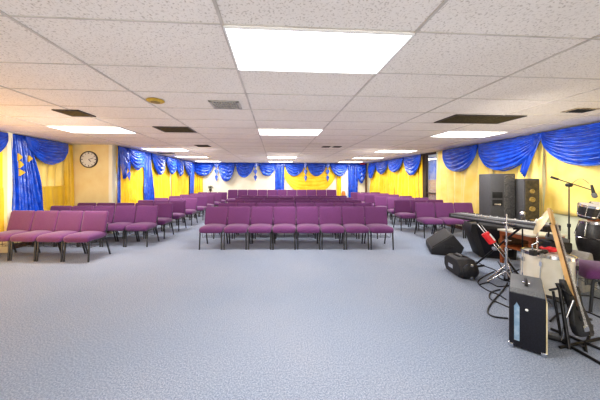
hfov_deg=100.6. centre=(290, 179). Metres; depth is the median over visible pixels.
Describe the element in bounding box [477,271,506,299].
cable
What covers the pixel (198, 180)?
curtain
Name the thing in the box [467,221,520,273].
keyboard stand
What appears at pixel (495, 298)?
cable
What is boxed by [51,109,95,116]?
ceiling vent
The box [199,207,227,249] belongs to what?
chair
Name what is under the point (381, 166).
swag
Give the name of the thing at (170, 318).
floor
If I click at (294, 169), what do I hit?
swag
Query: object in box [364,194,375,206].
chair
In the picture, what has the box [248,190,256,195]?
chair
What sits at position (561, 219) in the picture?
wall
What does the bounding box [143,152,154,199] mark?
curtain
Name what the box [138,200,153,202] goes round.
chair
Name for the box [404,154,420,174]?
swag
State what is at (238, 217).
chair
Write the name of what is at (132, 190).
curtain
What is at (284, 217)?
chair
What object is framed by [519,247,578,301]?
drum
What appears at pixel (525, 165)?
curtain tail
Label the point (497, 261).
cable
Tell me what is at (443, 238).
grille
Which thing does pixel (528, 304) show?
amplifier
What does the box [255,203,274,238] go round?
chair
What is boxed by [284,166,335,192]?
swag
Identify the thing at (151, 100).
ceiling speaker
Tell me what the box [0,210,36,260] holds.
chair
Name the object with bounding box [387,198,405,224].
chair
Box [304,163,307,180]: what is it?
curtain tail
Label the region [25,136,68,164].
swag
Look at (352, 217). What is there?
chair
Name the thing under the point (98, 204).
chair
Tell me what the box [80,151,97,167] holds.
wall clock
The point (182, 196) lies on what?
chair
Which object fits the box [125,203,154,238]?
chair
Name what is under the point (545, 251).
microphone
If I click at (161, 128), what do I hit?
ceiling vent
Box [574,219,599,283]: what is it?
drum
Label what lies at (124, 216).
chair
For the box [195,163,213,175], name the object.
swag
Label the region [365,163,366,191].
pipe
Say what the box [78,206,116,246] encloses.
chair
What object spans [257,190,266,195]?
chair
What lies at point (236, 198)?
chair
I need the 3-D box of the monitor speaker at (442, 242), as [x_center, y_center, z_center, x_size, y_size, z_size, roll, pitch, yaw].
[3.119,1.242,5.100,0.538,0.396,0.814,0,0,22]
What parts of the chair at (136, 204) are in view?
backrest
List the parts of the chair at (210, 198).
backrest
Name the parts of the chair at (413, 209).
backrest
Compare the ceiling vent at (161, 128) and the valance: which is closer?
the ceiling vent at (161, 128)
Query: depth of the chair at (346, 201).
7.51 m
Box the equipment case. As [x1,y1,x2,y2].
[538,232,571,253]
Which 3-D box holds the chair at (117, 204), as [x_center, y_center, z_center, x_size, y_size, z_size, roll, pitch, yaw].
[-4.335,1.020,6.327,0.499,0.845,0.535,0,0,0]
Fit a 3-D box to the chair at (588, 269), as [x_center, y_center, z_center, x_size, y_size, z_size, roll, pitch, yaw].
[3.582,1.020,2.838,0.535,0.845,0.499,0,0,24]
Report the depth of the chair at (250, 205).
6.50 m
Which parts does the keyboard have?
control panel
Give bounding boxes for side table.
[497,228,566,262]
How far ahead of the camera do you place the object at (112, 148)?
6.72 m
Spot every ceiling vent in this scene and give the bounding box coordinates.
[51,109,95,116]
[152,126,196,132]
[208,100,241,108]
[434,114,526,123]
[560,108,599,112]
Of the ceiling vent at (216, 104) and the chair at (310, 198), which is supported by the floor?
the chair at (310, 198)
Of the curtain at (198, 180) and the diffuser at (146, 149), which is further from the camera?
the curtain at (198, 180)
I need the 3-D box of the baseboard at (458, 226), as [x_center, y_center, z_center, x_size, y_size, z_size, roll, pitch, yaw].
[5.036,1.390,5.685,0.026,0.100,17.100,0,0,-4]
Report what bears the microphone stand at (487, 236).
on the floor
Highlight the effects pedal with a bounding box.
[548,331,565,341]
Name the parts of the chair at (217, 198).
backrest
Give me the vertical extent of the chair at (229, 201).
0.845 m
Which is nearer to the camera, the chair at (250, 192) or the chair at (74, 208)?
the chair at (74, 208)
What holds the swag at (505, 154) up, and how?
hanging from the ceiling
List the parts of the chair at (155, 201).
backrest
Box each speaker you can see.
[146,98,164,103]
[426,228,463,254]
[444,253,478,278]
[463,221,516,259]
[479,174,514,217]
[515,179,538,244]
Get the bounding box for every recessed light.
[46,126,136,133]
[140,148,187,150]
[175,156,208,157]
[223,25,414,73]
[258,129,322,135]
[267,157,296,157]
[352,157,384,158]
[374,150,417,152]
[430,131,507,137]
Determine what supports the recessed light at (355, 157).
in the ceiling
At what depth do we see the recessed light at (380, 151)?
8.19 m
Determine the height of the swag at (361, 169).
1.130 m
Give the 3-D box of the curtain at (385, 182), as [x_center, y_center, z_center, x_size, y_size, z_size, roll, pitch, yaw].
[4.550,0.083,12.571,0.106,2.015,2.855,0,0,-4]
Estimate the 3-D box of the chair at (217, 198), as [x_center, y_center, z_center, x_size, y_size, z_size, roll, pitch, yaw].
[-3.370,1.020,11.028,0.479,0.845,0.535,0,0,0]
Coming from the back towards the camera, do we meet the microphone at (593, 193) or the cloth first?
the microphone at (593, 193)
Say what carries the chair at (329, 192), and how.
on the floor
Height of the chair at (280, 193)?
0.963 m
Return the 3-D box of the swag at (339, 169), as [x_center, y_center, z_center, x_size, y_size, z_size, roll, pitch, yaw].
[2.701,-0.572,13.870,1.025,0.727,0.173,0,0,-4]
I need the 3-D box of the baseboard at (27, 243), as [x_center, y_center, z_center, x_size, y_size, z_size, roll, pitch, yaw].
[-5.248,1.390,5.024,1.070,0.100,17.100,0,0,-4]
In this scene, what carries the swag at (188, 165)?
hanging from the ceiling
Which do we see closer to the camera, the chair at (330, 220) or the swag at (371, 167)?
the chair at (330, 220)
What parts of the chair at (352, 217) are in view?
backrest, seat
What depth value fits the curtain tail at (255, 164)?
13.61 m
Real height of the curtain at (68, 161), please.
1.865 m
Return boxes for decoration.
[17,153,32,175]
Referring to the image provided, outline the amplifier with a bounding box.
[508,273,547,357]
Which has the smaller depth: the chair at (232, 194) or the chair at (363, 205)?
the chair at (363, 205)
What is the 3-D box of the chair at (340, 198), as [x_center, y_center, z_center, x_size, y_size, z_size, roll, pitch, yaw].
[1.890,1.020,8.334,0.499,0.845,0.535,0,0,0]
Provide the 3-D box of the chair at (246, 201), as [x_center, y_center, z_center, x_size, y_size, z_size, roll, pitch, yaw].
[-1.158,1.020,7.329,0.499,0.845,0.535,0,0,0]
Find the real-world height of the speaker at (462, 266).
0.299 m
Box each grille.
[427,228,451,246]
[462,264,478,278]
[504,175,514,217]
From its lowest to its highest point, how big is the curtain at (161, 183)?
2.065 m
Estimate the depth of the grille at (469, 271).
3.54 m
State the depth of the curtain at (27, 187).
5.26 m
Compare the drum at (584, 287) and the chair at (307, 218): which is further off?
the chair at (307, 218)
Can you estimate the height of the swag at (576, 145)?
0.712 m
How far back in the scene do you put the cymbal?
2.94 m
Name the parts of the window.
pane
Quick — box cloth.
[539,246,556,251]
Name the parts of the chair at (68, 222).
leg, seat, leg, backrest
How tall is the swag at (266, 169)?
0.720 m
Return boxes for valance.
[214,163,355,165]
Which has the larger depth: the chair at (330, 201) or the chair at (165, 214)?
the chair at (330, 201)
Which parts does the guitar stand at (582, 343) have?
post, post, leg, leg, leg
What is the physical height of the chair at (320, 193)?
0.963 m
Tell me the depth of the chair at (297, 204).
6.50 m
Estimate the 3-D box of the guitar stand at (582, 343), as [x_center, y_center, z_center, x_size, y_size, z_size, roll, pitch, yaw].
[2.503,1.197,2.200,0.501,0.525,0.333,0,0,-37]
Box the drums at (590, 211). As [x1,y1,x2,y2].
[577,201,599,220]
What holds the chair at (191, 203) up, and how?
on the floor
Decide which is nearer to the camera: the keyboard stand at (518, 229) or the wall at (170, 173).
the keyboard stand at (518, 229)
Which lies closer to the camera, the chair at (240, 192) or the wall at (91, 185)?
the wall at (91, 185)
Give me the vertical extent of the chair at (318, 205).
0.845 m
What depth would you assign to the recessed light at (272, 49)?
1.79 m
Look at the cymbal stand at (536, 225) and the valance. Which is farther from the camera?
the valance
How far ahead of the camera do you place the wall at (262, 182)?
13.78 m
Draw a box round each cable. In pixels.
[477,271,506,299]
[480,282,508,286]
[487,282,508,318]
[489,289,508,307]
[496,261,512,280]
[549,311,599,321]
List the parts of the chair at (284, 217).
seat, backrest, leg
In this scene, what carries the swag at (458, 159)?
hanging from the ceiling
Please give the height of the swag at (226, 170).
1.013 m
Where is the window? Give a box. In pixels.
[419,152,435,199]
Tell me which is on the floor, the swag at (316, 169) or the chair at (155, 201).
the chair at (155, 201)
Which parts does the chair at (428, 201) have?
backrest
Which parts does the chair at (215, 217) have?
seat, backrest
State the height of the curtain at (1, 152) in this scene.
1.121 m
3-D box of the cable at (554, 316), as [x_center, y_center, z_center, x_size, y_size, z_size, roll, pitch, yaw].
[2.925,1.432,2.623,0.624,0.015,0.129,0,0,-8]
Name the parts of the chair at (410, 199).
backrest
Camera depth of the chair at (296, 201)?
7.50 m
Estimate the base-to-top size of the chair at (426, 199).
0.845 m
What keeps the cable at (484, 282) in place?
on the floor
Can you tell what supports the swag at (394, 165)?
hanging from the ceiling
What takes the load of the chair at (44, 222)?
on the floor
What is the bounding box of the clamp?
[529,241,542,255]
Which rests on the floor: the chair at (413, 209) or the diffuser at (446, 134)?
the chair at (413, 209)
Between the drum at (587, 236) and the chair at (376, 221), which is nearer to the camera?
the drum at (587, 236)
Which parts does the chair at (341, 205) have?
backrest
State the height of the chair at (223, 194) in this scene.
0.845 m
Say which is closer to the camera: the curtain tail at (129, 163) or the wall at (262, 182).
the curtain tail at (129, 163)
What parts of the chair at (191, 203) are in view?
backrest, seat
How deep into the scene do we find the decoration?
5.10 m
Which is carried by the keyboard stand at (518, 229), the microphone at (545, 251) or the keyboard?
the keyboard
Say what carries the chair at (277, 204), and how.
on the floor
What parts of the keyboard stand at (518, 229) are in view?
leg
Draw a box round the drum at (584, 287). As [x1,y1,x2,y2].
[570,249,596,292]
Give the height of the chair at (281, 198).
0.845 m
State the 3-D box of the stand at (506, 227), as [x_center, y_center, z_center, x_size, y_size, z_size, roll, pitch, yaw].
[2.937,0.948,3.342,0.358,0.973,0.333,0,0,0]
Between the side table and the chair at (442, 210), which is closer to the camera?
the side table
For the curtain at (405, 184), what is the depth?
9.90 m
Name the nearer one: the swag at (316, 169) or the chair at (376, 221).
the chair at (376, 221)
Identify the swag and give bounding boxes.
[0,132,8,151]
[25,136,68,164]
[119,146,128,178]
[127,148,145,169]
[152,153,164,174]
[166,156,176,173]
[175,158,183,175]
[183,160,192,176]
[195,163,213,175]
[218,163,234,180]
[236,163,253,177]
[259,163,275,175]
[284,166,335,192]
[285,163,304,175]
[308,163,325,175]
[330,163,347,175]
[356,163,365,182]
[368,162,375,177]
[376,160,387,173]
[388,157,402,171]
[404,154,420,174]
[442,144,477,171]
[478,134,539,170]
[541,122,599,165]
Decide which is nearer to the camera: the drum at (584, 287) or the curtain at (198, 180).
the drum at (584, 287)
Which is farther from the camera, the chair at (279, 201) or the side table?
the chair at (279, 201)
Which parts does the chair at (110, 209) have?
backrest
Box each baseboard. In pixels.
[14,231,108,247]
[443,223,461,229]
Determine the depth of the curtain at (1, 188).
4.89 m
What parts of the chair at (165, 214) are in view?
backrest, seat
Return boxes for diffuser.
[52,127,132,132]
[146,149,186,150]
[432,132,504,136]
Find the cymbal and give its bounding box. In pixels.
[533,211,548,234]
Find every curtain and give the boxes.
[0,151,2,186]
[0,187,3,231]
[11,134,43,210]
[34,155,63,185]
[42,186,65,210]
[64,144,73,206]
[116,147,143,203]
[117,146,120,202]
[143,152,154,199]
[151,159,170,199]
[171,166,188,195]
[189,162,194,194]
[194,173,202,192]
[275,163,283,189]
[337,176,340,195]
[341,168,347,196]
[348,163,357,196]
[370,166,394,194]
[395,156,422,197]
[436,148,492,213]
[494,140,542,217]
[544,148,599,215]
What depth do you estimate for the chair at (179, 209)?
7.35 m
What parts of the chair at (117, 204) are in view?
backrest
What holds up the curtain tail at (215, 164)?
hanging from the ceiling
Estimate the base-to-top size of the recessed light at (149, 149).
0.012 m
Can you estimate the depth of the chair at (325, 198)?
8.51 m
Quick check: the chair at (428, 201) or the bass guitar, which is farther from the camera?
the chair at (428, 201)
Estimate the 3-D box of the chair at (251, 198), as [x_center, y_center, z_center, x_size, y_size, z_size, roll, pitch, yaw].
[-1.158,1.020,8.328,0.499,0.845,0.535,0,0,0]
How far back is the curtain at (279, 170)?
13.77 m
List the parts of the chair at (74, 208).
backrest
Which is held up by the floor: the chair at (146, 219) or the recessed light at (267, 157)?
the chair at (146, 219)
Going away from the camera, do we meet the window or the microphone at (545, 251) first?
the microphone at (545, 251)
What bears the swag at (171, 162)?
hanging from the ceiling
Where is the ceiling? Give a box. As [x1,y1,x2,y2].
[0,0,599,162]
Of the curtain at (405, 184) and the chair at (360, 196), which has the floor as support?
the chair at (360, 196)
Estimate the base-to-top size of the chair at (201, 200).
0.845 m
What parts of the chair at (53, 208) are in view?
backrest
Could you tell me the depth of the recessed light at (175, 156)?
9.93 m
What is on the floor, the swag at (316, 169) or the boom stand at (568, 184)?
the boom stand at (568, 184)
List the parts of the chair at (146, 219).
seat, backrest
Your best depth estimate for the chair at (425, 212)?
6.50 m
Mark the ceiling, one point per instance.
(99, 42)
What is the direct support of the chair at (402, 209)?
on the floor
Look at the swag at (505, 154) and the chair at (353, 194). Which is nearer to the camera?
the swag at (505, 154)
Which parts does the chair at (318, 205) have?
backrest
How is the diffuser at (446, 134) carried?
attached to the recessed light at (473, 134)
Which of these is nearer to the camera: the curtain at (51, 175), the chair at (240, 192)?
the curtain at (51, 175)
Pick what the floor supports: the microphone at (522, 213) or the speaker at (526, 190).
the speaker at (526, 190)
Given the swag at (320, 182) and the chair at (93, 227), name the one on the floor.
the chair at (93, 227)
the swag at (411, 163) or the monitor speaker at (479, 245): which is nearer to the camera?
the monitor speaker at (479, 245)
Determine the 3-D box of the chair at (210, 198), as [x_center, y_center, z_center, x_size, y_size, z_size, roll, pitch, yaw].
[-3.370,1.020,10.030,0.479,0.845,0.535,0,0,0]
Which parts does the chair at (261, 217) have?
seat, backrest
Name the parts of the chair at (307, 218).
backrest, seat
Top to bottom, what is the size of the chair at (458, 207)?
0.845 m
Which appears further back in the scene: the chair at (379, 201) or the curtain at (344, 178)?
the curtain at (344, 178)
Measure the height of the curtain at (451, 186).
2.015 m
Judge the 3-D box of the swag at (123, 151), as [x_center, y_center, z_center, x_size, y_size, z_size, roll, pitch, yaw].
[-4.626,-0.479,6.934,0.182,0.912,0.249,0,0,0]
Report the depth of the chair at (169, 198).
8.31 m
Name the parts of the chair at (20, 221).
leg, seat, backrest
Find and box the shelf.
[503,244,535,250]
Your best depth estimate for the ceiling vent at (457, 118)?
3.85 m
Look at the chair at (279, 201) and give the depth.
7.51 m
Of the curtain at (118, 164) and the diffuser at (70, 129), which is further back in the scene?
the curtain at (118, 164)
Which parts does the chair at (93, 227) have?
leg, seat, leg, backrest, leg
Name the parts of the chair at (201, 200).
backrest, seat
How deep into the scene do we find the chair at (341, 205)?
6.50 m
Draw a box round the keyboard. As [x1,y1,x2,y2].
[449,212,560,231]
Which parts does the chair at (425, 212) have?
backrest, seat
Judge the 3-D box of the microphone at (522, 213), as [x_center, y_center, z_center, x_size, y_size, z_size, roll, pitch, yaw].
[3.459,0.535,3.720,0.066,0.150,0.066,0,0,0]
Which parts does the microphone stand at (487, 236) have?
leg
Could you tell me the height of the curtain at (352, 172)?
2.075 m
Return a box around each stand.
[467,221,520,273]
[477,224,513,279]
[487,214,517,281]
[536,225,552,306]
[549,283,599,364]
[550,176,590,242]
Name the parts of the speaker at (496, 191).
handle, handle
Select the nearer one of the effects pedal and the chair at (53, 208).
the effects pedal
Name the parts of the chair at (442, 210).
backrest, seat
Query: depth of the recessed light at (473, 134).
5.13 m
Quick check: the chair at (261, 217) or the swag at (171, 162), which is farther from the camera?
the swag at (171, 162)
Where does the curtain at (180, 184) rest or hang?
hanging from the wall at (170, 173)
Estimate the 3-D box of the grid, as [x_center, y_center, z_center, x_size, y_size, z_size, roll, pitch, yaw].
[-0.368,-0.947,5.337,10.850,0.008,17.100,0,0,-4]
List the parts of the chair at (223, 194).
backrest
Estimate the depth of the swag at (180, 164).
10.95 m
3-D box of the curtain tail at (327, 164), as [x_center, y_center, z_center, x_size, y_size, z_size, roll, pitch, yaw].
[2.045,-0.434,13.895,0.260,1.069,0.070,0,0,0]
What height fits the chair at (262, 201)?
0.845 m
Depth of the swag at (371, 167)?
13.34 m
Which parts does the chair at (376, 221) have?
leg, backrest, seat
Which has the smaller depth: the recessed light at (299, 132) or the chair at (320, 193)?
the recessed light at (299, 132)
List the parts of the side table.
leg, panel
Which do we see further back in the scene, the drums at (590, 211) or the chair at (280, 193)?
the chair at (280, 193)
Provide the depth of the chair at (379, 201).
9.32 m
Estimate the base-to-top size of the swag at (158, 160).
0.758 m
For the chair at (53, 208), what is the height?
0.845 m
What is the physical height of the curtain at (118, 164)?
2.125 m
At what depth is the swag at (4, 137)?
4.79 m
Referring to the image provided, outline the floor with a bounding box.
[0,206,599,399]
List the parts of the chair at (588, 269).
seat, leg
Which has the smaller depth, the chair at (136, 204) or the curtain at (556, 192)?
the curtain at (556, 192)
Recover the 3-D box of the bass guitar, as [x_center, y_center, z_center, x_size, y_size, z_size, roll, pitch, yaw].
[2.541,0.828,2.322,0.277,1.101,0.329,0,0,-16]
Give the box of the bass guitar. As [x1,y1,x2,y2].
[547,208,595,336]
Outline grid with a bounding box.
[0,0,599,162]
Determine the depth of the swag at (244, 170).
13.51 m
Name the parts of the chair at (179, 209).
backrest, seat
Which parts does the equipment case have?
lid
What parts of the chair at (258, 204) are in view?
backrest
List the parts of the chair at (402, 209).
backrest, seat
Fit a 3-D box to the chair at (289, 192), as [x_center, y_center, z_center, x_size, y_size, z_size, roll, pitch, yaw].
[0.045,0.962,12.137,0.486,0.963,0.535,0,0,0]
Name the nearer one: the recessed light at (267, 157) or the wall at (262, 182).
the recessed light at (267, 157)
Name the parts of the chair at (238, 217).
seat, backrest, leg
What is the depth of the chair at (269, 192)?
12.28 m
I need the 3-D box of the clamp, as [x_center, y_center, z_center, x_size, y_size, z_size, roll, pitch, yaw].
[2.756,0.765,2.804,0.131,0.165,0.058,0,0,-7]
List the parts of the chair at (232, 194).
backrest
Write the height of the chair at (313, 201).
0.845 m
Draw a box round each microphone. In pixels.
[520,211,524,218]
[537,249,548,253]
[590,185,597,197]
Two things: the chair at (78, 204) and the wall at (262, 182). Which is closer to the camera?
the chair at (78, 204)
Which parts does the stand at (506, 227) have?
leg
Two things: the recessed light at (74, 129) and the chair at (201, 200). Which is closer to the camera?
the recessed light at (74, 129)
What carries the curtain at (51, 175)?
hanging from the wall
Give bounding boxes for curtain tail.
[127,153,130,180]
[214,163,217,180]
[254,163,257,180]
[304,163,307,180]
[326,163,329,180]
[520,132,541,177]
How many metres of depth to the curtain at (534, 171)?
5.11 m
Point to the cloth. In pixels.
(550, 249)
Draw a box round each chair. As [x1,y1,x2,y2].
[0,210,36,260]
[9,211,60,260]
[32,206,71,246]
[36,211,85,261]
[55,206,93,246]
[63,211,110,261]
[77,203,96,205]
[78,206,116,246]
[97,203,115,212]
[102,206,137,246]
[104,203,134,238]
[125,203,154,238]
[125,206,158,246]
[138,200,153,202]
[145,203,173,238]
[154,200,170,230]
[163,200,186,230]
[169,198,183,224]
[177,196,194,219]
[177,198,197,225]
[190,196,206,219]
[199,195,214,216]
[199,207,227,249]
[211,193,220,206]
[213,203,236,238]
[215,192,226,205]
[223,207,250,249]
[226,190,237,202]
[228,200,243,203]
[234,203,255,238]
[235,197,248,202]
[238,190,247,196]
[245,200,260,206]
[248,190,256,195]
[248,207,272,249]
[250,197,263,199]
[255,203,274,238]
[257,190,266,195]
[261,200,277,206]
[265,197,278,199]
[267,190,276,196]
[272,207,295,249]
[275,203,294,238]
[277,190,286,197]
[278,200,293,202]
[280,197,293,199]
[287,190,296,195]
[295,197,308,199]
[295,200,310,206]
[296,203,315,238]
[296,207,319,249]
[297,190,306,195]
[307,190,316,195]
[309,197,323,202]
[312,200,327,206]
[315,203,336,238]
[317,190,325,196]
[319,207,344,249]
[324,197,338,202]
[326,190,335,195]
[329,200,344,203]
[334,203,356,238]
[339,197,352,199]
[341,207,368,249]
[345,200,361,206]
[351,192,359,199]
[353,203,377,238]
[357,193,366,202]
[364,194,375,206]
[364,207,393,249]
[374,196,390,219]
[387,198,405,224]
[393,200,417,230]
[401,198,420,224]
[410,200,434,230]
[414,198,428,224]
[414,203,442,237]
[426,200,451,230]
[433,203,463,237]
[452,203,473,237]
[576,259,599,311]
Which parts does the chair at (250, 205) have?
backrest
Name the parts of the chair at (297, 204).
backrest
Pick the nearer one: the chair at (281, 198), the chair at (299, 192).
the chair at (281, 198)
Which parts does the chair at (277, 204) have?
backrest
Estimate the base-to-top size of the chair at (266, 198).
0.845 m
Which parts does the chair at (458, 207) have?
backrest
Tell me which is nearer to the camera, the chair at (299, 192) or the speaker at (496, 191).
the speaker at (496, 191)
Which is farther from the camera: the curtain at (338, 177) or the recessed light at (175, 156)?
the curtain at (338, 177)
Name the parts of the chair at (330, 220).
leg, backrest, seat, leg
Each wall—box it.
[71,144,108,205]
[143,173,188,199]
[203,163,369,202]
[370,144,586,249]
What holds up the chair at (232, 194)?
on the floor
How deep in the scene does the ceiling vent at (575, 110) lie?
3.35 m
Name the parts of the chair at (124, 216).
seat, leg, backrest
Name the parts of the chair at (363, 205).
backrest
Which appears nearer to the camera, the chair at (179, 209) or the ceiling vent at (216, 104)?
the ceiling vent at (216, 104)
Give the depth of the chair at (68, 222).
4.75 m
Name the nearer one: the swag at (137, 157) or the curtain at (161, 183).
the swag at (137, 157)
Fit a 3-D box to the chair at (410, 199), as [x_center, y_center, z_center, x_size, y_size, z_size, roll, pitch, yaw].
[3.970,1.020,8.280,0.479,0.845,0.535,0,0,0]
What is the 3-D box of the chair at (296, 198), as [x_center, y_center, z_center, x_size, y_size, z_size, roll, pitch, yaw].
[0.366,1.020,8.335,0.499,0.845,0.536,0,0,0]
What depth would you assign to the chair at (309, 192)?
12.29 m
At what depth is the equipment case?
3.42 m
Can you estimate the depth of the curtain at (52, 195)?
6.01 m
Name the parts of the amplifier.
panel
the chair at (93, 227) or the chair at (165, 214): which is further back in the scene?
the chair at (165, 214)
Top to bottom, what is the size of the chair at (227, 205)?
0.845 m
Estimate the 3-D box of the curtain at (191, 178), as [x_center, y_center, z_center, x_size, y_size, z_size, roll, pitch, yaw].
[-5.114,0.152,12.872,0.085,2.175,0.825,0,0,-4]
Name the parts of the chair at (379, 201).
backrest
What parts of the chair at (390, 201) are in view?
backrest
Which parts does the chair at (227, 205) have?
backrest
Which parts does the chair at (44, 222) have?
leg, seat, leg, backrest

